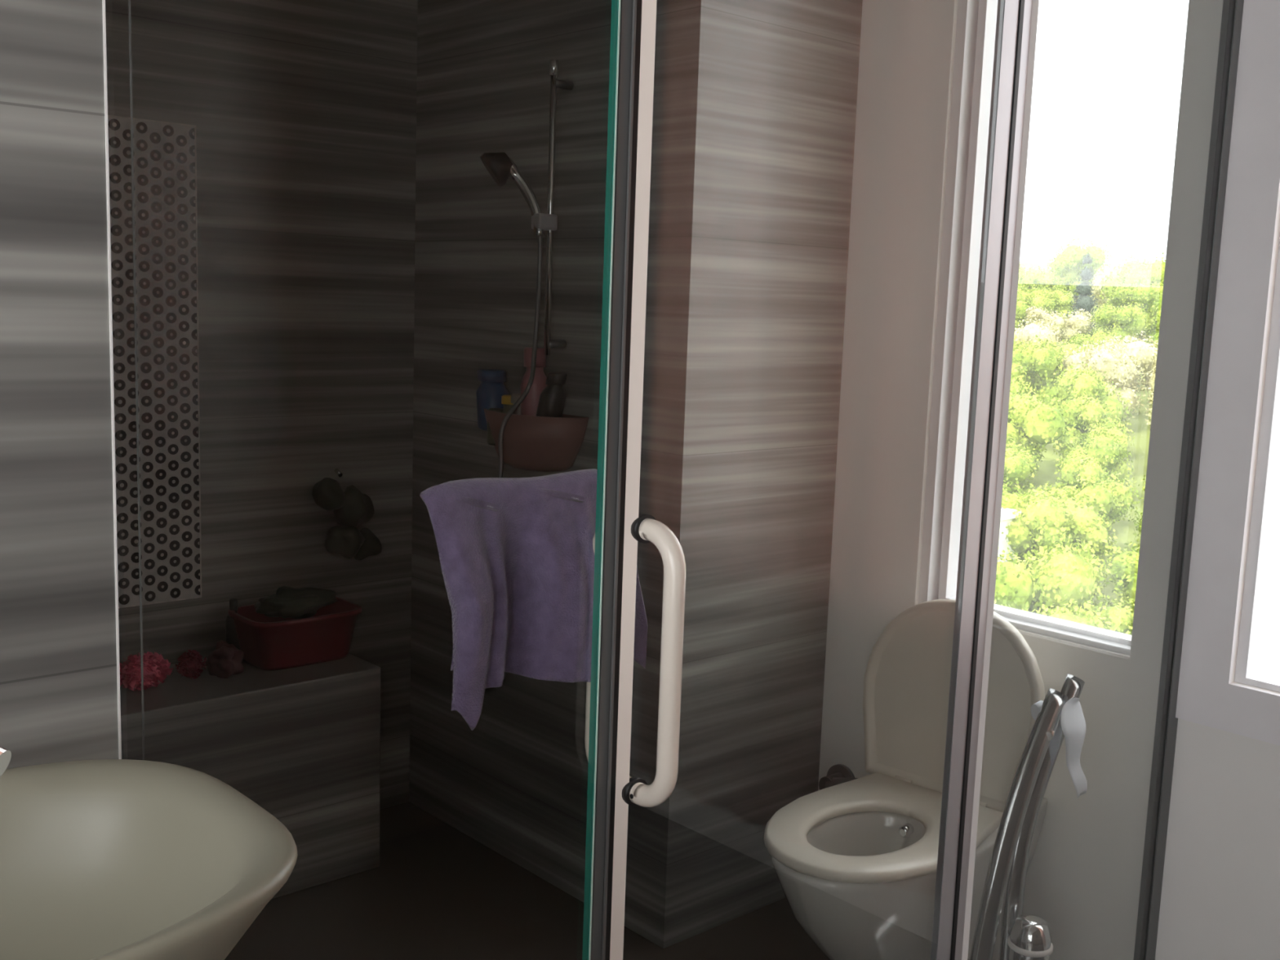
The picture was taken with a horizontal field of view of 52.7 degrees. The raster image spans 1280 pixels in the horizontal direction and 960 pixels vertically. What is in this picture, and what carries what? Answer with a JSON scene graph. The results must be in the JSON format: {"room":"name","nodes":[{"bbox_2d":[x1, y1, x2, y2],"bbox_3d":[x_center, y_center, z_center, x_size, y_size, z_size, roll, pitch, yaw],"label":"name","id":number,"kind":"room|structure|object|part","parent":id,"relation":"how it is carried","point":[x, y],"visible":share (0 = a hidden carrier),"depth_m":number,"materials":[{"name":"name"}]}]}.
{"room":"bathroom","nodes":[
{"label":"bathroom","id":0,"kind":"room"},
{"bbox_2d":[0,0,119,768],"bbox_3d":[-1.766,-0.101,1.248,1.740,2.590,2.041,-5,11,-42],"label":"wall","id":1,"kind":"structure","parent":0,"point":[59,682],"depth_m":1.04,"materials":[{"name":"stone"}]},
{"bbox_2d":[102,0,121,759],"bbox_3d":[-0.439,-0.030,1.076,0.002,2.590,0.006,-5,11,-42],"label":"trim","id":2,"kind":"structure","parent":1,"relation":"attached to","point":[103,1],"depth_m":1.07,"materials":[{"name":"silver metal"}]},
{"bbox_3d":[-0.975,0.857,0.449,1.630,0.772,0.422,-5,11,-42],"label":"vanity cabinet","id":3,"kind":"object","parent":1,"relation":"attached to","visible":0},
{"bbox_3d":[-0.940,0.458,0.386,1.652,0.034,0.464,-5,11,-42],"label":"countertop","id":4,"kind":"structure","parent":3,"relation":"on","visible":0},
{"bbox_2d":[0,746,11,776],"bbox_3d":[-0.566,0.209,0.847,0.322,0.356,0.084,1,8,-4],"label":"tap","id":5,"kind":"object","parent":4,"relation":"on","point":[5,754],"visible":1,"depth_m":0.82,"materials":[{"name":"silver metal"}]},
{"bbox_2d":[0,759,297,959],"bbox_3d":[-0.476,0.323,0.770,0.524,0.158,0.340,-5,11,-42],"label":"basin","id":6,"kind":"object","parent":4,"relation":"in","point":[100,859],"visible":1,"depth_m":0.93,"materials":[{"name":"beige ceramic"}]},
{"bbox_2d":[105,0,417,809],"bbox_3d":[-1.203,-0.330,3.026,1.491,2.590,0.120,-5,11,-42],"label":"wall","id":7,"kind":"structure","parent":0,"point":[303,113],"depth_m":3.23,"materials":[{"name":"tile"}]},
{"bbox_2d":[107,115,201,608],"bbox_3d":[-1.136,-0.261,3.012,0.222,1.123,0.008,-5,11,-42],"label":"mosaic panel","id":8,"kind":"object","parent":7,"relation":"attached to","point":[165,153],"visible":0.99,"depth_m":3.01,"materials":[{"name":"grey tile"}]},
{"bbox_2d":[311,468,382,559],"bbox_3d":[-0.754,0.095,3.340,0.185,0.238,0.130,-5,11,-42],"label":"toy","id":9,"kind":"object","parent":7,"relation":"hanging from","point":[351,508],"visible":1,"depth_m":3.30,"materials":[{"name":"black plastic"}]},
{"bbox_2d":[224,801,830,959],"bbox_3d":[-0.391,1.256,1.466,3.897,0.060,3.897,-5,11,-42],"label":"floor","id":10,"kind":"structure","parent":0,"point":[436,891],"depth_m":2.98,"materials":[{"name":"tile"}]},
{"bbox_2d":[120,653,381,898],"bbox_3d":[-1.197,0.734,2.916,1.208,0.515,0.315,-5,11,-42],"label":"shower bench","id":11,"kind":"object","parent":10,"relation":"on","point":[302,744],"visible":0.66,"depth_m":3.05,"materials":[{"name":"stone"}]},
{"bbox_2d":[119,651,173,690],"bbox_3d":[-1.122,0.433,2.922,0.127,0.087,0.089,-5,11,-42],"label":"sponge","id":12,"kind":"object","parent":11,"relation":"on","point":[155,668],"visible":0.94,"depth_m":2.90,"materials":[{"name":"pink"}]},
{"bbox_2d":[175,649,207,679],"bbox_3d":[-1.046,0.431,3.018,0.067,0.070,0.070,-5,11,-42],"label":"sponge","id":13,"kind":"object","parent":11,"relation":"on","point":[190,664],"visible":1,"depth_m":3.00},
{"bbox_2d":[205,640,244,678],"bbox_3d":[-0.990,0.429,3.072,0.084,0.087,0.114,-5,11,-42],"label":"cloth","id":14,"kind":"object","parent":11,"relation":"on","point":[224,661],"visible":1,"depth_m":3.04,"materials":[{"name":"fabric"}]},
{"bbox_2d":[225,598,240,650],"bbox_3d":[-1.000,0.366,3.184,0.040,0.148,0.040,-5,11,-42],"label":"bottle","id":15,"kind":"object","parent":11,"relation":"on","point":[231,637],"visible":0.53,"depth_m":3.17,"materials":[{"name":"black plastic"}]},
{"bbox_2d":[228,596,361,670],"bbox_3d":[-0.854,0.381,3.210,0.296,0.124,0.206,-5,11,-42],"label":"plastic tub","id":16,"kind":"object","parent":11,"relation":"on","point":[268,643],"visible":0.86,"depth_m":3.14,"materials":[{"name":"red plastic"}]},
{"bbox_2d":[253,586,337,618],"bbox_3d":[-0.850,0.302,3.200,0.218,0.082,0.135,-5,11,-42],"label":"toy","id":17,"kind":"object","parent":16,"relation":"on","point":[287,602],"visible":1,"depth_m":3.15,"materials":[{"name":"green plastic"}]},
{"bbox_2d":[128,0,620,959],"bbox_3d":[-0.240,0.022,1.264,0.530,2.450,0.024,-5,11,-42],"label":"glass panel","id":18,"kind":"object","parent":10,"relation":"on","point":[615,4],"visible":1,"depth_m":1.42,"materials":[{"name":"clear glass"}]},
{"bbox_3d":[-0.134,0.019,1.432,0.150,0.015,0.095,-5,11,-42],"label":"towel bar","id":19,"kind":"object","parent":18,"relation":"attached to","visible":0},
{"bbox_2d":[419,468,647,730],"bbox_3d":[-0.113,0.127,1.512,0.337,0.270,0.100,-5,10,-40],"label":"towel","id":20,"kind":"object","parent":19,"relation":"hanging from","point":[518,577],"visible":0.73,"depth_m":1.49,"materials":[{"name":"purple fabric"}]},
{"bbox_2d":[584,0,1019,959],"bbox_3d":[0.241,-0.031,1.686,0.742,2.430,0.153,-5,11,-42],"label":"shower door","id":21,"kind":"structure","parent":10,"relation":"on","point":[615,789],"depth_m":1.48,"materials":[{"name":"white metal"}]},
{"bbox_3d":[-0.037,0.203,1.533,0.025,0.338,0.067,-5,11,-42],"label":"handle","id":22,"kind":"part","parent":21,"relation":"part of","materials":[{"name":"metal"}]},
{"bbox_3d":[0.022,0.214,1.469,0.025,0.338,0.064,-5,11,-42],"label":"pull handle","id":23,"kind":"part","parent":21,"relation":"part of","materials":[{"name":"metal"}]},
{"bbox_2d":[763,599,1047,959],"bbox_3d":[0.503,0.679,2.577,0.701,0.837,0.423,-5,11,-42],"label":"toilet","id":24,"kind":"object","parent":10,"relation":"on","point":[855,861],"visible":0.82,"depth_m":2.58,"materials":[{"name":"white ceramic"}]},
{"bbox_3d":[0.453,0.670,2.489,0.510,0.024,0.362,-5,11,-42],"label":"seat","id":25,"kind":"part","parent":24,"relation":"part of","materials":[{"name":"beige plastic"}]},
{"bbox_3d":[0.509,0.886,2.591,0.701,0.424,0.361,-5,11,-42],"label":"bowl","id":26,"kind":"part","parent":24,"relation":"part of","materials":[{"name":"white ceramic"}]},
{"bbox_3d":[0.641,0.449,2.675,0.407,0.400,0.079,9,11,42],"label":"lid","id":27,"kind":"part","parent":24,"relation":"part of","materials":[{"name":"beige plastic"}]},
{"bbox_2d":[969,674,1087,959],"bbox_3d":[0.701,0.753,2.412,0.365,0.749,0.240,-5,11,-42],"label":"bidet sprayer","id":28,"kind":"object","parent":10,"relation":"on","point":[1023,937],"depth_m":2.35,"materials":[{"name":"metal"}]},
{"bbox_2d":[1008,915,1051,959],"bbox_3d":[0.710,0.957,2.380,0.072,0.316,0.072,-5,11,-42],"label":"cup","id":29,"kind":"object","parent":28,"relation":"on","point":[1029,937],"depth_m":2.34,"materials":[{"name":"glass"}]},
{"bbox_3d":[0.792,0.501,2.403,0.135,0.206,0.056,0,8,-14],"label":"tissue strip","id":30,"kind":"part","parent":28,"relation":"part of","materials":[{"name":"white paper"}]},
{"bbox_2d":[950,0,1244,959],"bbox_3d":[0.780,-0.070,2.176,0.714,2.450,0.030,-5,11,-42],"label":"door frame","id":31,"kind":"structure","parent":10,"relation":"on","point":[1166,726],"depth_m":2.30,"materials":[{"name":"glass"}]},
{"bbox_2d":[408,0,862,948],"bbox_3d":[-0.107,-0.330,3.300,0.506,2.590,1.178,-5,11,-42],"label":"wall","id":32,"kind":"structure","parent":0,"point":[755,101],"depth_m":2.94,"materials":[{"name":"stone"}]},
{"bbox_2d":[480,59,573,678],"bbox_3d":[-0.284,-0.224,2.993,0.182,1.443,0.144,-5,11,-42],"label":"shower rail","id":33,"kind":"object","parent":32,"relation":"attached to","point":[500,166],"visible":0.68,"depth_m":2.91,"materials":[{"name":"silver metal"}]},
{"bbox_3d":[-0.202,-0.609,2.924,0.015,0.650,0.015,-5,11,-42],"label":"rail","id":34,"kind":"part","parent":33,"relation":"part of","materials":[{"name":"silver metal"}]},
{"bbox_2d":[483,408,588,471],"bbox_3d":[-0.278,-0.093,3.039,0.125,0.133,0.340,-5,11,-42],"label":"basket","id":35,"kind":"object","parent":32,"relation":"attached to","point":[530,442],"visible":0.85,"depth_m":2.97,"materials":[{"name":"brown plastic"}]},
{"bbox_2d":[475,368,509,431],"bbox_3d":[-0.353,-0.193,3.119,0.080,0.142,0.091,-5,11,-42],"label":"shampoo bottle","id":36,"kind":"object","parent":35,"relation":"in","point":[489,393],"visible":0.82,"depth_m":3.09,"materials":[{"name":"blue plastic"}]},
{"bbox_2d":[486,408,502,445],"bbox_3d":[-0.339,-0.127,3.073,0.048,0.086,0.048,-5,11,-42],"label":"soap bottle","id":37,"kind":"object","parent":35,"relation":"in","point":[490,440],"visible":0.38,"depth_m":3.06,"materials":[{"name":"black plastic"}]},
{"bbox_2d":[501,395,512,413],"bbox_3d":[-0.307,-0.146,3.065,0.044,0.108,0.044,-5,11,-42],"label":"bottle","id":38,"kind":"object","parent":35,"relation":"in","point":[505,399],"visible":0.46,"depth_m":3.04,"materials":[{"name":"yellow plastic"}]},
{"bbox_2d":[511,393,520,414],"bbox_3d":[-0.278,-0.145,3.041,0.052,0.114,0.052,-5,11,-42],"label":"jar","id":39,"kind":"object","parent":35,"relation":"in","point":[514,397],"visible":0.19,"depth_m":3.02,"materials":[{"name":"grey plastic"}]},
{"bbox_2d":[520,346,546,416],"bbox_3d":[-0.243,-0.187,3.008,0.068,0.239,0.075,-5,11,-42],"label":"bottle","id":40,"kind":"object","parent":35,"relation":"in","point":[529,406],"visible":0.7,"depth_m":2.98,"materials":[{"name":"pink plastic"}]},
{"bbox_2d":[535,372,567,417],"bbox_3d":[-0.205,-0.176,2.962,0.060,0.142,0.090,-5,11,-42],"label":"lotion bottle","id":41,"kind":"object","parent":35,"relation":"in","point":[552,399],"visible":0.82,"depth_m":2.93,"materials":[{"name":"black plastic"}]},
{"bbox_2d":[817,0,1279,959],"bbox_3d":[1.047,-0.180,2.523,0.160,2.590,3.897,-5,11,-42],"label":"wall","id":42,"kind":"structure","parent":0,"point":[1220,894],"depth_m":2.67,"materials":[{"name":"white paint"}]},
{"bbox_2d":[818,764,857,790],"bbox_3d":[0.475,0.732,3.083,0.070,0.084,0.122,-5,11,-42],"label":"angle valve","id":43,"kind":"object","parent":42,"relation":"attached to","point":[837,774],"visible":0.5,"depth_m":3.09,"materials":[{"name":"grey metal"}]},
{"bbox_3d":[0.481,0.724,3.061,0.051,0.060,0.084,-5,11,-42],"label":"knob","id":44,"kind":"part","parent":43,"relation":"part of","materials":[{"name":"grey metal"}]},
{"bbox_2d":[918,0,1131,655],"bbox_3d":[0.862,-0.501,2.659,0.083,1.645,0.515,-5,11,-42],"label":"window","id":45,"kind":"structure","parent":42,"relation":"in","point":[976,20],"depth_m":2.82,"materials":[{"name":"white plastic"}]},
{"bbox_2d":[1175,0,1279,745],"bbox_3d":[1.585,-0.346,1.774,0.012,1.817,1.582,-5,11,-42],"label":"window frame","id":46,"kind":"structure","parent":42,"relation":"attached to","point":[1207,695],"depth_m":2.35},
{"bbox_2d":[1234,237,1279,692],"bbox_3d":[1.635,-0.353,1.806,0.083,1.647,1.405,-5,11,-42],"label":"window","id":47,"kind":"structure","parent":42,"relation":"in","point":[1267,479],"depth_m":2.37,"materials":[{"name":"white plastic"}]},
{"label":"outside","id":48,"kind":"structure","parent":0,"visible":0},
{"bbox_2d":[1019,261,1279,612],"bbox_3d":[12.111,-11.407,118.200,162.186,23.810,156.966,-5,11,-42],"label":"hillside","id":49,"kind":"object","parent":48,"point":[1125,531],"visible":0.01,"depth_m":68.00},
{"bbox_2d":[1002,477,1013,494],"bbox_3d":[13.771,1.782,54.485,3.415,4.557,3.644,1,8,-9],"label":"tree","id":50,"kind":"object","parent":49,"relation":"on","point":[1005,480],"visible":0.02,"depth_m":53.49,"materials":[{"name":"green plant"}]},
{"bbox_2d":[997,507,1022,562],"bbox_3d":[12.790,3.067,49.119,2.800,3.900,2.200,-5,11,-42],"label":"house","id":51,"kind":"structure","parent":49,"relation":"on","point":[1006,517],"depth_m":48.44,"materials":[{"name":"white"}]},
{"bbox_2d":[1009,369,1030,395],"bbox_3d":[18.068,-3.064,68.967,5.420,6.262,4.595,3,8,8],"label":"tree","id":52,"kind":"object","parent":49,"relation":"on","point":[1014,382],"visible":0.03,"depth_m":67.69,"materials":[{"name":"yellow plant"}]},
{"bbox_2d":[1017,264,1025,288],"bbox_3d":[35.393,-18.630,124.286,3.920,4.683,4.267,4,8,15],"label":"tree","id":53,"kind":"object","parent":49,"relation":"on","point":[1021,267],"visible":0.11,"depth_m":122.88,"materials":[{"name":"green plant"}]},
{"bbox_2d":[1003,440,1047,499],"bbox_3d":[16.330,0.546,58.714,4.413,4.584,4.724,-6,11,-43],"label":"tree","id":54,"kind":"object","parent":49,"relation":"on","point":[1018,465],"visible":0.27,"depth_m":57.43,"materials":[{"name":"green plant"}]},
{"bbox_2d":[1014,284,1054,330],"bbox_3d":[31.462,-13.211,104.785,4.276,5.342,4.655,3,8,10],"label":"tree","id":55,"kind":"object","parent":49,"relation":"on","point":[1037,299],"visible":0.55,"depth_m":103.68,"materials":[{"name":"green plant"}]},
{"bbox_2d":[1013,315,1062,376],"bbox_3d":[26.708,-8.406,88.010,4.452,5.646,4.378,7,9,33],"label":"tree","id":56,"kind":"object","parent":49,"relation":"on","point":[1028,331],"visible":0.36,"depth_m":86.63,"materials":[{"name":"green plant"}]},
{"bbox_2d":[1011,334,1065,407],"bbox_3d":[22.995,-5.456,76.851,5.856,6.348,5.471,9,11,42],"label":"tree","id":57,"kind":"object","parent":49,"relation":"on","point":[1031,361],"visible":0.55,"depth_m":75.26,"materials":[{"name":"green plant"}]},
{"bbox_2d":[1005,382,1076,485],"bbox_3d":[18.374,-1.635,63.629,4.653,6.352,5.488,0,8,-12],"label":"tree","id":58,"kind":"object","parent":49,"relation":"on","point":[1030,424],"visible":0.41,"depth_m":62.18,"materials":[{"name":"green plant"}]},
{"bbox_2d":[1017,266,1068,295],"bbox_3d":[35.948,-16.444,115.842,4.836,5.372,5.467,5,8,20],"label":"tree","id":59,"kind":"object","parent":49,"relation":"on","point":[1029,279],"visible":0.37,"depth_m":114.15,"materials":[{"name":"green plant"}]},
{"bbox_2d":[994,533,1111,621],"bbox_3d":[12.850,4.637,42.660,4.931,6.139,4.181,1,8,-4],"label":"tree","id":60,"kind":"object","parent":49,"relation":"on","point":[1070,572],"visible":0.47,"depth_m":41.14,"materials":[{"name":"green plant"}]},
{"bbox_2d":[1032,284,1075,321],"bbox_3d":[34.890,-14.225,109.291,3.841,4.541,4.181,2,8,-2],"label":"tree","id":61,"kind":"object","parent":49,"relation":"on","point":[1061,301],"visible":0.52,"depth_m":108.15,"materials":[{"name":"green plant"}]},
{"bbox_2d":[994,593,1117,631],"bbox_3d":[12.004,5.899,39.452,4.750,5.341,4.027,4,8,17],"label":"tree","id":62,"kind":"object","parent":49,"relation":"on","point":[1088,618],"visible":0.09,"depth_m":38.50,"materials":[{"name":"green plant"}]},
{"bbox_2d":[1001,482,1116,607],"bbox_3d":[15.743,2.801,50.260,5.252,5.296,5.622,6,9,26],"label":"tree","id":63,"kind":"object","parent":49,"relation":"on","point":[1043,517],"visible":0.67,"depth_m":48.64,"materials":[{"name":"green plant"}]},
{"bbox_2d":[1025,305,1094,343],"bbox_3d":[31.806,-11.001,98.624,5.300,4.438,4.542,6,9,28],"label":"tree","id":64,"kind":"object","parent":49,"relation":"on","point":[1080,323],"visible":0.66,"depth_m":97.73,"materials":[{"name":"green plant"}]},
{"bbox_2d":[1028,334,1101,385],"bbox_3d":[26.666,-6.562,82.059,5.124,5.363,4.344,7,10,33],"label":"tree","id":65,"kind":"object","parent":49,"relation":"on","point":[1066,347],"visible":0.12,"depth_m":80.51,"materials":[{"name":"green plant"}]},
{"bbox_2d":[1023,551,1107,608],"bbox_3d":[14.956,4.435,46.767,3.495,3.513,3.276,-5,10,-40],"label":"tree","id":66,"kind":"object","parent":49,"relation":"on","point":[1101,588],"visible":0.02,"depth_m":46.61,"materials":[{"name":"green plant"}]},
{"bbox_2d":[1046,237,1112,306],"bbox_3d":[40.985,-18.992,121.556,5.734,7.319,6.241,2,8,1],"label":"tree","id":67,"kind":"object","parent":49,"relation":"on","point":[1068,264],"visible":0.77,"depth_m":119.77,"materials":[{"name":"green plant"}]},
{"bbox_2d":[1065,253,1097,342],"bbox_3d":[35.344,-13.984,102.936,2.839,7.967,2.801,-2,9,-24],"label":"tree","id":68,"kind":"object","parent":49,"relation":"on","point":[1085,302],"visible":0.63,"depth_m":102.40,"materials":[{"name":"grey plant"}]},
{"bbox_2d":[1050,389,1127,457],"bbox_3d":[23.156,-2.072,66.556,3.639,5.313,4.292,6,9,28],"label":"tree","id":69,"kind":"object","parent":49,"relation":"on","point":[1086,411],"visible":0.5,"depth_m":65.42,"materials":[{"name":"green plant"}]},
{"bbox_2d":[1053,448,1124,531],"bbox_3d":[20.061,0.800,57.752,3.102,4.562,3.660,7,9,30],"label":"tree","id":70,"kind":"object","parent":49,"relation":"on","point":[1073,468],"visible":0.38,"depth_m":56.80,"materials":[{"name":"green plant"}]},
{"bbox_2d":[1048,360,1132,432],"bbox_3d":[24.585,-3.470,70.362,4.913,5.990,4.165,-5,11,-42],"label":"tree","id":71,"kind":"object","parent":49,"relation":"on","point":[1077,380],"visible":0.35,"depth_m":69.17,"materials":[{"name":"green plant"}]},
{"bbox_2d":[1039,471,1142,559],"bbox_3d":[18.298,1.927,53.486,3.962,4.803,4.228,-2,9,-27],"label":"tree","id":72,"kind":"object","parent":49,"relation":"on","point":[1116,498],"visible":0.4,"depth_m":52.07,"materials":[{"name":"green plant"}]},
{"bbox_2d":[1066,332,1118,347],"bbox_3d":[32.336,-8.769,91.860,4.260,3.506,4.028,-6,11,-43],"label":"tree","id":73,"kind":"object","parent":49,"relation":"on","point":[1100,337],"visible":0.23,"depth_m":91.13,"materials":[{"name":"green plant"}]},
{"bbox_2d":[1054,417,1136,487],"bbox_3d":[21.455,-0.434,61.212,3.447,5.082,4.066,7,10,33],"label":"tree","id":74,"kind":"object","parent":49,"relation":"on","point":[1109,446],"visible":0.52,"depth_m":60.61,"materials":[{"name":"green plant"}]},
{"bbox_2d":[1053,337,1145,421],"bbox_3d":[27.213,-5.321,76.268,4.847,6.171,4.743,-1,9,-21],"label":"tree","id":75,"kind":"object","parent":49,"relation":"on","point":[1121,370],"visible":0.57,"depth_m":74.97,"materials":[{"name":"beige plant"}]},
{"bbox_2d":[1089,274,1108,307],"bbox_3d":[41.661,-15.732,113.910,4.571,4.920,3.917,4,8,15],"label":"tree","id":76,"kind":"object","parent":49,"relation":"on","point":[1096,291],"visible":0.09,"depth_m":113.04,"materials":[{"name":"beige plant"}]},
{"bbox_2d":[1087,595,1134,635],"bbox_3d":[16.576,5.589,42.093,3.313,4.007,3.908,-4,10,-37],"label":"tree","id":77,"kind":"object","parent":49,"relation":"on","point":[1122,618],"visible":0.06,"depth_m":41.78,"materials":[{"name":"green plant"}]},
{"bbox_2d":[1085,302,1151,342],"bbox_3d":[35.868,-10.752,96.467,4.436,5.031,4.691,9,11,42],"label":"tree","id":78,"kind":"object","parent":49,"relation":"on","point":[1126,321],"visible":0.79,"depth_m":95.42,"materials":[{"name":"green plant"}]},
{"bbox_2d":[1100,542,1140,615],"bbox_3d":[18.552,4.396,45.494,4.982,4.546,5.333,3,8,5],"label":"tree","id":79,"kind":"object","parent":49,"relation":"on","point":[1124,566],"visible":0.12,"depth_m":44.73,"materials":[{"name":"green plant"}]},
{"bbox_2d":[1095,330,1158,397],"bbox_3d":[30.013,-6.323,80.216,5.281,5.930,5.167,-4,10,-35],"label":"tree","id":80,"kind":"object","parent":49,"relation":"on","point":[1147,353],"visible":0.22,"depth_m":78.92,"materials":[{"name":"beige plant"}]},
{"bbox_2d":[1093,279,1164,342],"bbox_3d":[39.750,-12.788,101.994,6.623,5.982,6.263,-3,10,-33],"label":"tree","id":81,"kind":"object","parent":49,"relation":"on","point":[1148,295],"visible":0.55,"depth_m":100.50,"materials":[{"name":"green plant"}]},
{"bbox_2d":[1098,252,1165,311],"bbox_3d":[41.059,-15.070,107.348,6.117,7.790,5.619,-3,9,-30],"label":"tree","id":82,"kind":"object","parent":49,"relation":"on","point":[1132,271],"visible":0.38,"depth_m":106.53,"materials":[{"name":"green plant"}]},
{"bbox_2d":[1133,511,1142,551],"bbox_3d":[21.654,2.461,52.335,3.488,4.146,3.270,-2,9,-27],"label":"tree","id":83,"kind":"object","parent":49,"relation":"on","point":[1137,518],"visible":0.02,"depth_m":52.68,"materials":[{"name":"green plant"}]},
{"bbox_2d":[1141,473,1146,502],"bbox_3d":[24.078,1.057,56.130,4.688,4.720,5.019,7,10,34],"label":"tree","id":84,"kind":"object","parent":49,"relation":"on","point":[1144,479],"visible":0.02,"depth_m":57.22,"materials":[{"name":"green plant"}]},
{"bbox_2d":[1138,364,1155,408],"bbox_3d":[31.460,-4.389,73.694,5.371,5.422,5.215,3,8,5],"label":"tree","id":85,"kind":"object","parent":49,"relation":"on","point":[1151,383],"visible":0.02,"depth_m":74.86,"materials":[{"name":"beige plant"}]},
{"bbox_2d":[1143,390,1153,430],"bbox_3d":[28.461,-2.480,68.656,3.403,4.650,4.801,6,9,25],"label":"tree","id":86,"kind":"object","parent":49,"relation":"on","point":[1152,397],"visible":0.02,"depth_m":69.68,"materials":[{"name":"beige plant"}]},
{"bbox_2d":[1144,297,1161,347],"bbox_3d":[38.180,-9.555,89.946,5.806,6.561,5.136,-3,10,-33],"label":"tree","id":87,"kind":"object","parent":49,"relation":"on","point":[1155,338],"visible":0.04,"depth_m":89.79,"materials":[{"name":"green plant"}]}
]}

